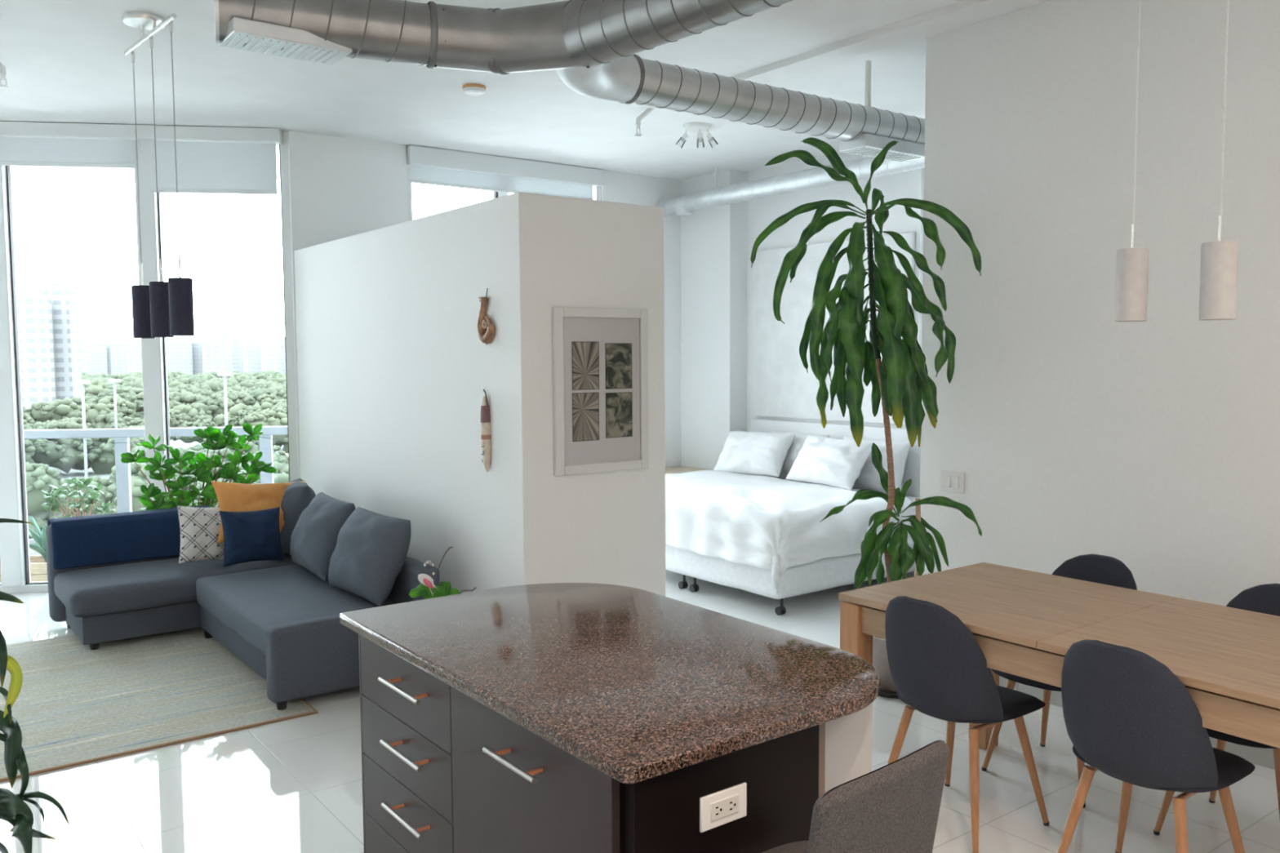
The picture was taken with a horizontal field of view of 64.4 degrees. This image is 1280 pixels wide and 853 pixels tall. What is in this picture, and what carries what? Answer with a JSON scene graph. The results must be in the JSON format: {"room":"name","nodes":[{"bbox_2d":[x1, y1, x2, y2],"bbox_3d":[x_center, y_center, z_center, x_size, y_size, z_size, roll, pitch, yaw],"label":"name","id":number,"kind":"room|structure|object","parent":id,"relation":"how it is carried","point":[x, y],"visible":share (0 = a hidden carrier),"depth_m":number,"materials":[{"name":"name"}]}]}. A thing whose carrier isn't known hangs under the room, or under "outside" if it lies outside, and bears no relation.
{"room":"studio apartment","nodes":[
{"label":"studio apartment","id":0,"kind":"room"},
{"bbox_2d":[29,548,40,555],"bbox_3d":[-3.696,1.167,8.613,11.217,0.220,3.180,-2,4,-20],"label":"floor","id":1,"kind":"structure","parent":0,"point":[32,552],"depth_m":8.57,"materials":[{"name":"concrete"}]},
{"bbox_2d":[0,555,47,582],"bbox_3d":[-4.454,1.057,7.451,0.840,0.168,0.320,-1,4,-8],"label":"planter box","id":2,"kind":"object","parent":1,"relation":"on","point":[38,570],"visible":0.08,"depth_m":7.31,"materials":[{"name":"brown wood"}]},
{"bbox_2d":[27,515,71,561],"bbox_3d":[-4.329,0.815,7.507,0.509,0.344,0.513,-3,5,-37],"label":"agave plant","id":3,"kind":"object","parent":2,"relation":"on","point":[39,538],"visible":0.41,"depth_m":7.37,"materials":[{"name":"green plant"}]},
{"bbox_2d":[40,476,114,518],"bbox_3d":[-4.392,0.753,7.943,0.505,0.708,0.516,-3,5,-37],"label":"potted shrub","id":4,"kind":"object","parent":1,"relation":"on","point":[78,499],"visible":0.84,"depth_m":7.88,"materials":[{"name":"green plant"}]},
{"bbox_2d":[23,426,288,543],"bbox_3d":[-5.366,0.546,8.659,7.400,1.030,0.070,-1,4,-8],"label":"balcony railing","id":5,"kind":"object","parent":1,"relation":"on","point":[123,483],"visible":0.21,"depth_m":8.76,"materials":[{"name":"white metal"}]},
{"bbox_2d":[24,436,282,444],"bbox_3d":[-4.635,0.131,8.688,5.347,0.069,0.016,-1,4,-8],"label":"handrail","id":6,"kind":"object","parent":5,"relation":"hanging from","point":[131,443],"visible":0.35,"depth_m":8.71,"materials":[{"name":"grey metal"}]},
{"bbox_2d":[10,146,279,179],"bbox_3d":[-5.328,-2.181,7.651,7.468,0.220,1.914,-1,4,-8],"label":"ceiling","id":7,"kind":"structure","parent":0,"point":[15,170],"depth_m":8.48,"materials":[{"name":"paint"}]},
{"bbox_2d":[288,130,408,478],"bbox_3d":[-2.127,-0.488,7.453,0.865,3.165,0.200,-3,5,-37],"label":"wall pier","id":8,"kind":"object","parent":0,"point":[340,187],"visible":0.36,"depth_m":7.24,"materials":[{"name":"paint"}]},
{"bbox_2d":[0,130,297,593],"bbox_3d":[-4.736,-0.422,6.847,4.687,3.185,0.150,-1,4,-8],"label":"window","id":9,"kind":"structure","parent":8,"relation":"attached to","point":[15,562],"depth_m":6.93,"materials":[{"name":"white metal"}]},
{"bbox_2d":[0,137,135,168],"bbox_3d":[-3.838,-1.830,6.785,0.875,0.187,0.014,-1,4,-8],"label":"roller blind","id":10,"kind":"object","parent":9,"relation":"attached to","point":[14,151],"visible":1,"depth_m":6.79,"materials":[{"name":"fabric"}]},
{"bbox_2d":[0,121,282,144],"bbox_3d":[-4.748,-1.954,6.641,4.611,0.092,0.098,-1,4,-8],"label":"blind cassette","id":11,"kind":"object","parent":9,"relation":"attached to","point":[7,129],"visible":1,"depth_m":6.80,"materials":[{"name":"white metal"}]},
{"bbox_2d":[148,140,277,194],"bbox_3d":[-2.908,-1.764,6.927,0.825,0.347,0.014,-1,4,-8],"label":"roller blind","id":12,"kind":"object","parent":9,"relation":"attached to","point":[202,166],"visible":1,"depth_m":6.93,"materials":[{"name":"fabric"}]},
{"bbox_2d":[293,191,665,595],"bbox_3d":[-1.136,0.008,6.162,0.840,2.343,3.099,-3,5,-37],"label":"wall partition","id":13,"kind":"structure","parent":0,"point":[394,369],"depth_m":5.10,"materials":[{"name":"paint"}]},
{"bbox_2d":[480,389,491,471],"bbox_3d":[-0.745,0.020,4.914,0.052,0.400,0.055,-3,5,-37],"label":"buoy","id":14,"kind":"object","parent":13,"relation":"hanging from","point":[485,420],"visible":1,"depth_m":4.90,"materials":[{"name":"beige wood"}]},
{"bbox_2d":[476,288,495,345],"bbox_3d":[-0.737,-0.525,4.860,0.054,0.272,0.137,-3,5,-37],"label":"wall ornament","id":15,"kind":"object","parent":13,"relation":"attached to","point":[486,335],"visible":1,"depth_m":4.85,"materials":[{"name":"brown wood"}]},
{"bbox_2d":[552,306,648,475],"bbox_3d":[-0.182,-0.174,4.908,0.544,0.790,0.026,-3,5,-37],"label":"picture frame","id":16,"kind":"object","parent":13,"relation":"attached to","point":[600,355],"visible":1,"depth_m":4.90,"materials":[{"name":"white paint"}]},
{"bbox_2d":[571,341,599,390],"bbox_3d":[-0.259,-0.290,4.844,0.154,0.229,0.002,-3,5,-37],"label":"photograph","id":17,"kind":"object","parent":16,"relation":"on","point":[584,354],"depth_m":4.84,"materials":[{"name":"grey paper"}]},
{"bbox_2d":[572,392,599,441],"bbox_3d":[-0.259,-0.046,4.860,0.153,0.231,0.002,-3,5,-37],"label":"photograph","id":18,"kind":"object","parent":16,"relation":"attached to","point":[585,406],"depth_m":4.86,"materials":[{"name":"grey paper"}]},
{"bbox_2d":[604,342,631,389],"bbox_3d":[-0.103,-0.295,4.960,0.159,0.222,0.002,-3,5,-37],"label":"photograph","id":19,"kind":"object","parent":16,"relation":"on","point":[618,356],"depth_m":4.96,"materials":[{"name":"green paper"}]},
{"bbox_2d":[605,391,632,438],"bbox_3d":[-0.102,-0.057,4.977,0.159,0.220,0.002,-3,5,-37],"label":"photograph","id":20,"kind":"object","parent":16,"relation":"attached to","point":[619,405],"depth_m":4.98,"materials":[{"name":"green"}]},
{"bbox_2d":[0,0,1048,180],"bbox_3d":[-0.099,-1.901,3.704,7.950,0.150,12.629,-3,5,-37],"label":"ceiling","id":21,"kind":"structure","parent":0,"point":[64,61],"depth_m":5.90,"materials":[{"name":"paint"}]},
{"bbox_2d":[0,62,8,88],"bbox_3d":[-3.353,-1.856,5.297,0.096,0.168,0.044,-2,4,-23],"label":"sprinkler","id":22,"kind":"object","parent":21,"relation":"attached to","point":[2,68],"visible":1,"depth_m":5.30,"materials":[{"name":"white metal"}]},
{"bbox_2d":[121,11,194,338],"bbox_3d":[-2.305,-1.153,4.758,0.184,1.463,0.729,-4,5,-41],"label":"pendant light","id":23,"kind":"object","parent":21,"relation":"hanging from","point":[160,308],"visible":1,"depth_m":4.76,"materials":[{"name":"black metal"}]},
{"bbox_2d":[462,83,485,95],"bbox_3d":[-0.962,-1.952,5.897,0.136,0.042,0.136,-3,5,-37],"label":"smoke detector","id":24,"kind":"object","parent":21,"relation":"attached to","point":[470,89],"visible":1,"depth_m":5.85,"materials":[{"name":"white plastic"}]},
{"bbox_2d":[213,0,924,162],"bbox_3d":[1.001,-1.586,3.812,4.548,0.504,2.684,-3,5,-37],"label":"air duct","id":25,"kind":"object","parent":21,"relation":"hanging from","point":[591,46],"visible":0.84,"depth_m":3.73,"materials":[{"name":"metal"}]},
{"bbox_2d":[218,17,352,65],"bbox_3d":[-1.256,-1.360,3.603,0.410,0.052,0.200,-3,5,-37],"label":"diffuser","id":26,"kind":"object","parent":25,"relation":"attached to","point":[289,39],"depth_m":3.54,"materials":[{"name":"metal"}]},
{"bbox_2d":[839,133,924,162],"bbox_3d":[1.308,-1.482,5.423,0.520,0.069,0.180,-3,5,-37],"label":"diffuser","id":27,"kind":"object","parent":25,"relation":"attached to","point":[908,148],"depth_m":5.34,"materials":[{"name":"metal"}]},
{"bbox_2d":[635,108,654,136],"bbox_3d":[0.033,-1.945,6.449,0.137,0.199,0.044,-2,4,-23],"label":"sprinkler","id":28,"kind":"object","parent":21,"relation":"attached to","point":[648,111],"visible":0.97,"depth_m":6.43,"materials":[{"name":"white metal"}]},
{"bbox_2d":[675,122,718,148],"bbox_3d":[0.388,-1.974,6.931,0.242,0.156,0.202,-3,5,-37],"label":"ceiling spotlight","id":29,"kind":"object","parent":21,"relation":"attached to","point":[700,127],"visible":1,"depth_m":6.91,"materials":[{"name":"white plastic"}]},
{"bbox_2d":[657,156,924,216],"bbox_3d":[1.681,-1.887,7.049,0.148,0.360,4.834,-3,5,-37],"label":"air duct","id":30,"kind":"object","parent":21,"relation":"hanging from","point":[816,177],"visible":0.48,"depth_m":7.82,"materials":[{"name":"metal"}]},
{"bbox_2d":[1115,0,1148,321],"bbox_3d":[1.538,-1.061,3.143,0.091,1.465,0.091,-3,5,-37],"label":"pendant light","id":31,"kind":"object","parent":21,"relation":"hanging from","point":[1131,264],"visible":1,"depth_m":3.15,"materials":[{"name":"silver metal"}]},
{"bbox_2d":[1198,0,1238,319],"bbox_3d":[1.693,-1.046,2.937,0.095,1.468,0.095,-3,5,-37],"label":"pendant light","id":32,"kind":"object","parent":21,"relation":"hanging from","point":[1219,259],"visible":1,"depth_m":2.94,"materials":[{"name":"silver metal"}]},
{"bbox_2d":[0,569,1279,852],"bbox_3d":[-0.081,1.391,3.933,7.950,0.120,12.629,-3,5,-37],"label":"floor","id":33,"kind":"structure","parent":0,"point":[294,785],"depth_m":3.77,"materials":[{"name":"tile"}]},
{"bbox_2d":[0,518,69,852],"bbox_3d":[-1.384,0.838,1.953,0.297,1.273,0.464,3,5,38],"label":"potted plant","id":34,"kind":"object","parent":33,"relation":"on","point":[13,810],"visible":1,"depth_m":2.00,"materials":[{"name":"green plant"}]},
{"bbox_2d":[0,626,318,782],"bbox_3d":[-3.082,1.289,4.696,2.474,0.011,2.138,-3,5,-37],"label":"area rug","id":35,"kind":"object","parent":33,"relation":"on","point":[75,704],"visible":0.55,"depth_m":4.77,"materials":[{"name":"fabric"}]},
{"bbox_2d":[120,422,276,511],"bbox_3d":[-2.909,0.570,6.758,0.980,1.158,0.358,-3,5,-35],"label":"plant","id":36,"kind":"object","parent":33,"relation":"on","point":[208,496],"visible":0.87,"depth_m":6.70,"materials":[{"name":"green plant"}]},
{"bbox_2d":[45,524,439,710],"bbox_3d":[-2.257,0.915,5.547,1.439,0.631,2.358,-3,5,-37],"label":"sofa","id":37,"kind":"object","parent":33,"relation":"on","point":[281,619],"visible":0.62,"depth_m":5.46,"materials":[{"name":"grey fabric"}]},
{"bbox_2d":[47,505,210,569],"bbox_3d":[-3.120,0.669,6.262,0.897,0.287,0.204,-3,5,-37],"label":"throw blanket","id":38,"kind":"object","parent":37,"relation":"on","point":[127,536],"visible":0.77,"depth_m":6.12,"materials":[{"name":"blue fabric"}]},
{"bbox_2d":[53,553,295,617],"bbox_3d":[-2.720,0.908,6.086,1.311,0.172,0.692,-3,5,-37],"label":"cushion","id":39,"kind":"object","parent":37,"relation":"on","point":[117,589],"depth_m":5.74,"materials":[{"name":"grey fabric"}]},
{"bbox_2d":[177,505,224,563],"bbox_3d":[-2.580,0.640,6.070,0.369,0.359,0.160,-3,5,-39],"label":"pillow","id":40,"kind":"object","parent":37,"relation":"on","point":[199,527],"visible":0.75,"depth_m":6.00,"materials":[{"name":"white fabric"}]},
{"bbox_2d":[219,506,284,566],"bbox_3d":[-2.304,0.651,6.035,0.366,0.327,0.167,-3,5,-37],"label":"pillow","id":41,"kind":"object","parent":37,"relation":"on","point":[250,535],"visible":1,"depth_m":5.98,"materials":[{"name":"blue fabric"}]},
{"bbox_2d":[211,480,305,542],"bbox_3d":[-2.327,0.520,6.265,0.596,0.394,0.255,-3,5,-37],"label":"pillow","id":42,"kind":"object","parent":37,"relation":"on","point":[231,496],"visible":0.48,"depth_m":6.18,"materials":[{"name":"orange fabric"}]},
{"bbox_2d":[195,564,397,654],"bbox_3d":[-1.835,0.954,5.425,0.695,0.183,1.440,-3,5,-37],"label":"seat cushion","id":43,"kind":"object","parent":37,"relation":"on","point":[249,602],"depth_m":5.26,"materials":[{"name":"grey fabric"}]},
{"bbox_2d":[280,478,315,554],"bbox_3d":[-2.200,0.558,6.425,0.296,0.413,0.447,-2,4,-22],"label":"cushion","id":44,"kind":"object","parent":37,"relation":"on","point":[298,495],"visible":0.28,"depth_m":6.24,"materials":[{"name":"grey fabric"}]},
{"bbox_2d":[289,492,355,580],"bbox_3d":[-1.802,0.612,5.770,0.304,0.408,0.600,-3,5,-37],"label":"cushion","id":45,"kind":"object","parent":37,"relation":"on","point":[313,539],"visible":0.72,"depth_m":5.57,"materials":[{"name":"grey fabric"}]},
{"bbox_2d":[328,506,410,606],"bbox_3d":[-1.401,0.657,5.236,0.298,0.408,0.621,-3,5,-37],"label":"cushion","id":46,"kind":"object","parent":37,"relation":"on","point":[370,553],"visible":1,"depth_m":5.05,"materials":[{"name":"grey fabric"}]},
{"bbox_2d":[358,634,825,852],"bbox_3d":[-0.197,0.994,2.362,0.546,0.891,1.197,-3,5,-37],"label":"kitchen island","id":47,"kind":"object","parent":33,"relation":"on","point":[443,771],"visible":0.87,"depth_m":2.01,"materials":[{"name":"black wood"}]},
{"bbox_2d":[339,582,879,783],"bbox_3d":[-0.092,0.527,2.435,0.805,0.028,1.307,-3,5,-37],"label":"island countertop","id":48,"kind":"structure","parent":47,"relation":"on","point":[636,685],"depth_m":2.21,"materials":[{"name":"brown stone"}]},
{"bbox_2d":[699,782,746,832],"bbox_3d":[0.154,0.698,1.863,0.112,0.064,0.010,-3,5,-37],"label":"outlet","id":49,"kind":"object","parent":47,"relation":"attached to","point":[722,805],"depth_m":1.86,"materials":[{"name":"white plastic"}]},
{"bbox_2d":[665,466,711,474],"bbox_3d":[0.397,0.684,8.882,0.445,0.600,0.630,-3,5,-37],"label":"nightstand","id":50,"kind":"object","parent":33,"relation":"on","point":[677,469],"visible":0.05,"depth_m":8.93,"materials":[{"name":"brown wood"}]},
{"bbox_2d":[665,418,920,615],"bbox_3d":[0.931,0.551,7.446,1.697,1.060,2.010,-3,5,-37],"label":"bed","id":51,"kind":"object","parent":33,"relation":"on","point":[827,573],"visible":0.2,"depth_m":6.68,"materials":[{"name":"white fabric"}]},
{"bbox_2d":[665,470,912,593],"bbox_3d":[0.745,0.674,7.239,1.303,0.517,1.988,-3,5,-37],"label":"duvet","id":52,"kind":"object","parent":51,"relation":"on","point":[766,522],"visible":0.8,"depth_m":6.54,"materials":[{"name":"white fabric"}]},
{"bbox_2d":[713,431,796,476],"bbox_3d":[0.918,0.214,8.185,0.687,0.351,0.308,3,5,43],"label":"bed pillow","id":53,"kind":"object","parent":52,"relation":"on","point":[757,453],"visible":0.98,"depth_m":8.06,"materials":[{"name":"white fabric"}]},
{"bbox_2d":[786,435,875,490],"bbox_3d":[1.401,0.258,7.514,0.308,0.344,0.700,-3,5,-37],"label":"bed pillow","id":54,"kind":"object","parent":52,"relation":"on","point":[829,461],"visible":0.98,"depth_m":7.37,"materials":[{"name":"white fabric"}]},
{"bbox_2d":[760,430,830,484],"bbox_3d":[1.227,0.243,8.106,0.230,0.386,0.668,-3,5,-37],"label":"bed pillow","id":55,"kind":"object","parent":51,"relation":"on","point":[797,443],"visible":0.27,"depth_m":8.01,"materials":[{"name":"white fabric"}]},
{"bbox_2d":[843,435,910,493],"bbox_3d":[1.700,0.284,7.474,0.230,0.384,0.632,-3,5,-37],"label":"bed pillow","id":56,"kind":"object","parent":51,"relation":"on","point":[869,477],"visible":0.44,"depth_m":7.31,"materials":[{"name":"white fabric"}]},
{"bbox_2d":[760,740,949,852],"bbox_3d":[0.297,1.002,1.743,0.390,0.958,0.370,-3,5,-37],"label":"bar stool","id":57,"kind":"object","parent":33,"relation":"on","point":[893,807],"visible":1,"depth_m":1.60,"materials":[{"name":"grey fabric"}]},
{"bbox_2d":[750,137,982,697],"bbox_3d":[1.061,-0.048,4.750,1.088,2.623,0.528,-1,4,-4],"label":"dracaena","id":58,"kind":"object","parent":33,"relation":"on","point":[901,380],"visible":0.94,"depth_m":4.69,"materials":[{"name":"green plant"}]},
{"bbox_2d":[872,635,897,693],"bbox_3d":[1.216,1.119,4.860,0.256,0.258,0.256,-3,5,-37],"label":"pot","id":59,"kind":"object","parent":33,"relation":"on","point":[880,660],"depth_m":4.78,"materials":[{"name":"ceramic"}]},
{"bbox_2d":[884,595,1049,852],"bbox_3d":[1.094,0.951,3.466,0.539,0.811,0.432,-3,5,-37],"label":"dining chair","id":60,"kind":"object","parent":33,"relation":"on","point":[938,668],"visible":1,"depth_m":3.28,"materials":[{"name":"black fabric"}]},
{"bbox_2d":[838,562,1279,749],"bbox_3d":[1.641,1.000,3.186,0.877,0.745,1.912,-3,5,-37],"label":"dining table","id":61,"kind":"object","parent":33,"relation":"on","point":[1024,623],"visible":0.73,"depth_m":3.20,"materials":[{"name":"brown wood"}]},
{"bbox_2d":[982,554,1137,807],"bbox_3d":[1.612,0.921,3.854,0.540,0.811,0.434,-3,5,-37],"label":"dining chair","id":62,"kind":"object","parent":33,"relation":"on","point":[1096,568],"visible":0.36,"depth_m":3.94,"materials":[{"name":"black fabric"}]},
{"bbox_2d":[1057,639,1255,852],"bbox_3d":[1.485,0.985,2.946,0.539,0.811,0.432,-3,5,-37],"label":"dining chair","id":63,"kind":"object","parent":33,"relation":"on","point":[1127,716],"visible":1,"depth_m":2.77,"materials":[{"name":"black fabric"}]},
{"bbox_2d":[1153,583,1279,835],"bbox_3d":[2.008,0.955,3.328,0.540,0.811,0.434,-3,5,-37],"label":"dining chair","id":64,"kind":"object","parent":33,"relation":"on","point":[1261,598],"visible":0.27,"depth_m":3.47,"materials":[{"name":"black fabric"}]},
{"bbox_3d":[-1.024,1.149,4.630,0.410,0.272,0.410,-3,5,-37],"label":"side table","id":65,"kind":"object","parent":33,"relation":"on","visible":0},
{"bbox_2d":[408,546,475,599],"bbox_3d":[-0.928,0.785,4.711,0.127,0.442,0.361,2,5,33],"label":"orchid","id":66,"kind":"object","parent":65,"relation":"on","point":[444,588],"visible":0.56,"depth_m":4.66,"materials":[{"name":"green plant"}]},
{"bbox_2d":[417,573,435,595],"bbox_3d":[-0.928,0.768,4.611,0.059,0.232,0.181,2,4,27],"label":"flower","id":67,"kind":"object","parent":66,"relation":"in","point":[425,580],"visible":0.96,"depth_m":4.54,"materials":[{"name":"plant"}]},
{"bbox_2d":[600,170,681,467],"bbox_3d":[0.119,-0.617,9.133,1.220,3.165,0.200,-3,5,-37],"label":"wall","id":68,"kind":"structure","parent":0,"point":[622,188],"depth_m":9.09,"materials":[{"name":"paint"}]},
{"bbox_2d":[406,159,601,221],"bbox_3d":[-1.063,-0.547,8.224,1.765,3.165,0.120,-3,5,-37],"label":"window","id":69,"kind":"structure","parent":68,"relation":"attached to","point":[596,190],"depth_m":7.59,"materials":[{"name":"white metal"}]},
{"bbox_2d":[406,145,604,199],"bbox_3d":[-1.011,-1.984,8.044,1.755,0.266,0.060,-3,5,-37],"label":"roller blind","id":70,"kind":"object","parent":69,"relation":"attached to","point":[428,166],"visible":0.88,"depth_m":7.96,"materials":[{"name":"white fabric"}]},
{"bbox_2d":[680,168,747,474],"bbox_3d":[0.649,-0.610,8.994,0.200,3.165,0.660,-3,5,-37],"label":"wall column","id":71,"kind":"structure","parent":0,"point":[713,240],"depth_m":8.84,"materials":[{"name":"paint"}]},
{"bbox_2d":[746,151,924,475],"bbox_3d":[2.084,-0.507,7.392,0.170,3.165,4.950,-3,5,-37],"label":"wall","id":72,"kind":"structure","parent":0,"point":[762,211],"depth_m":8.12,"materials":[{"name":"paint"}]},
{"bbox_2d":[755,231,915,425],"bbox_3d":[1.484,-0.747,8.003,0.033,1.395,1.630,-3,5,-37],"label":"canvas painting","id":73,"kind":"object","parent":72,"relation":"attached to","point":[784,388],"visible":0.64,"depth_m":8.29},
{"bbox_2d":[824,702,872,792],"bbox_3d":[0.130,0.979,2.555,0.204,0.891,0.980,-3,5,-37],"label":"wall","id":74,"kind":"structure","parent":0,"point":[849,738],"depth_m":2.16,"materials":[{"name":"grey paint"}]},
{"bbox_2d":[920,0,1279,606],"bbox_3d":[3.418,-0.182,2.603,0.120,3.165,6.470,-3,5,-37],"label":"wall","id":75,"kind":"structure","parent":0,"point":[1152,446],"depth_m":4.37,"materials":[{"name":"paint"}]},
{"bbox_2d":[732,0,1036,84],"bbox_3d":[2.836,-1.765,2.783,0.170,0.045,7.620,-3,5,-37],"label":"ceiling beam","id":76,"kind":"structure","parent":75,"relation":"attached to","point":[965,11],"depth_m":4.95,"materials":[{"name":"paint"}]},
{"bbox_2d":[940,470,964,493],"bbox_3d":[1.545,0.274,5.028,0.015,0.104,0.133,-3,5,-37],"label":"light switch","id":77,"kind":"object","parent":75,"relation":"attached to","point":[950,481],"visible":1,"depth_m":5.02,"materials":[{"name":"white plastic"}]},
{"bbox_2d":[999,675,1275,769],"bbox_3d":[3.374,1.344,2.669,0.012,0.112,6.468,-3,5,-37],"label":"baseboard","id":78,"kind":"structure","parent":75,"relation":"attached to","point":[1262,757],"depth_m":4.02,"materials":[{"name":"white paint"}]},
{"label":"outside","id":79,"kind":"structure","parent":0,"visible":0},
{"bbox_2d":[48,367,284,479],"bbox_3d":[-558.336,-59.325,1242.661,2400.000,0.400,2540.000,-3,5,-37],"label":"ground","id":80,"kind":"structure","parent":79,"point":[73,473],"depth_m":213.94,"materials":[{"name":"white"}]},
{"bbox_2d":[17,295,55,408],"bbox_3d":[-192.580,-19.623,323.436,9.128,43.671,5.477,0,4,0],"label":"apartment tower","id":81,"kind":"structure","parent":80,"relation":"on","point":[34,313],"depth_m":320.77,"materials":[{"name":"white concrete"}]},
{"bbox_2d":[40,283,81,404],"bbox_3d":[-188.520,-22.485,331.595,8.835,48.207,5.301,0,4,0],"label":"apartment tower","id":82,"kind":"structure","parent":80,"relation":"on","point":[64,304],"depth_m":329.01,"materials":[{"name":"white concrete"}]},
{"bbox_2d":[74,379,89,477],"bbox_3d":[-104.226,1.112,190.627,2.440,19.726,2.040,-3,5,-37],"label":"mast","id":83,"kind":"object","parent":80,"relation":"on","point":[82,382],"visible":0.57,"depth_m":190.23,"materials":[{"name":"grey metal"}]},
{"bbox_2d":[90,341,112,374],"bbox_3d":[-590.767,-71.615,1113.039,20.836,42.425,12.502,0,4,0],"label":"tower","id":84,"kind":"structure","parent":80,"relation":"on","point":[100,353],"depth_m":1106.81,"materials":[{"name":"white concrete"}]},
{"bbox_2d":[107,378,120,428],"bbox_3d":[-118.936,-1.250,230.604,2.440,19.063,2.040,-3,5,-37],"label":"mast","id":85,"kind":"object","parent":80,"relation":"on","point":[113,381],"visible":0.78,"depth_m":230.03,"materials":[{"name":"grey metal"}]},
{"bbox_2d":[110,343,127,374],"bbox_3d":[-566.455,-70.070,1109.052,16.634,39.627,9.980,0,4,0],"label":"tower","id":86,"kind":"structure","parent":80,"relation":"on","point":[118,352],"depth_m":1103.84,"materials":[{"name":"white concrete"}]},
{"bbox_2d":[125,341,142,373],"bbox_3d":[-475.319,-60.635,965.228,19.018,39.721,11.411,0,4,0],"label":"tower","id":87,"kind":"structure","parent":80,"relation":"on","point":[134,357],"depth_m":959.27,"materials":[{"name":"white concrete"}]},
{"bbox_2d":[22,368,288,545],"bbox_3d":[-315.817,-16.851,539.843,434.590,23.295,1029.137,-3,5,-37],"label":"trees","id":88,"kind":"object","parent":80,"relation":"on","point":[197,400],"visible":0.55,"depth_m":242.10,"materials":[{"name":"green plant"}]},
{"bbox_2d":[166,341,193,375],"bbox_3d":[-486.878,-68.963,1074.608,21.916,41.318,13.150,0,4,0],"label":"tower","id":89,"kind":"structure","parent":80,"relation":"on","point":[180,353],"depth_m":1068.05,"materials":[{"name":"white concrete"}]},
{"bbox_2d":[191,342,205,374],"bbox_3d":[-474.691,-70.189,1090.218,14.236,41.470,8.541,0,4,0],"label":"tower","id":90,"kind":"structure","parent":80,"relation":"on","point":[198,348],"depth_m":1085.93,"materials":[{"name":"white concrete"}]},
{"bbox_2d":[204,338,231,373],"bbox_3d":[-407.773,-63.291,982.413,19.411,41.904,11.647,0,4,0],"label":"tower","id":91,"kind":"structure","parent":80,"relation":"on","point":[218,358],"depth_m":976.52,"materials":[{"name":"white concrete"}]},
{"bbox_2d":[217,371,232,426],"bbox_3d":[-77.592,0.288,190.674,2.440,21.072,2.040,-3,5,-37],"label":"mast","id":92,"kind":"object","parent":80,"relation":"on","point":[224,374],"visible":0.57,"depth_m":190.00,"materials":[{"name":"grey metal"}]},
{"bbox_2d":[231,339,245,373],"bbox_3d":[-411.811,-67.913,1042.110,11.265,42.903,6.759,0,4,0],"label":"tower","id":93,"kind":"structure","parent":80,"relation":"on","point":[237,346],"depth_m":1038.74,"materials":[{"name":"white concrete"}]},
{"bbox_2d":[244,342,262,373],"bbox_3d":[-372.791,-62.166,981.583,12.967,39.390,7.781,0,4,0],"label":"tower","id":94,"kind":"structure","parent":80,"relation":"on","point":[253,349],"depth_m":977.47,"materials":[{"name":"white concrete"}]},
{"bbox_2d":[262,343,281,373],"bbox_3d":[-349.748,-59.914,966.198,14.116,36.776,8.470,0,4,0],"label":"tower","id":95,"kind":"structure","parent":80,"relation":"on","point":[271,352],"depth_m":961.85,"materials":[{"name":"white concrete"}]},
{"bbox_2d":[279,337,285,373],"bbox_3d":[-379.806,-73.992,1102.561,18.580,46.311,11.148,0,4,0],"label":"tower","id":96,"kind":"structure","parent":80,"relation":"on","point":[282,340],"depth_m":1096.86,"materials":[{"name":"white concrete"}]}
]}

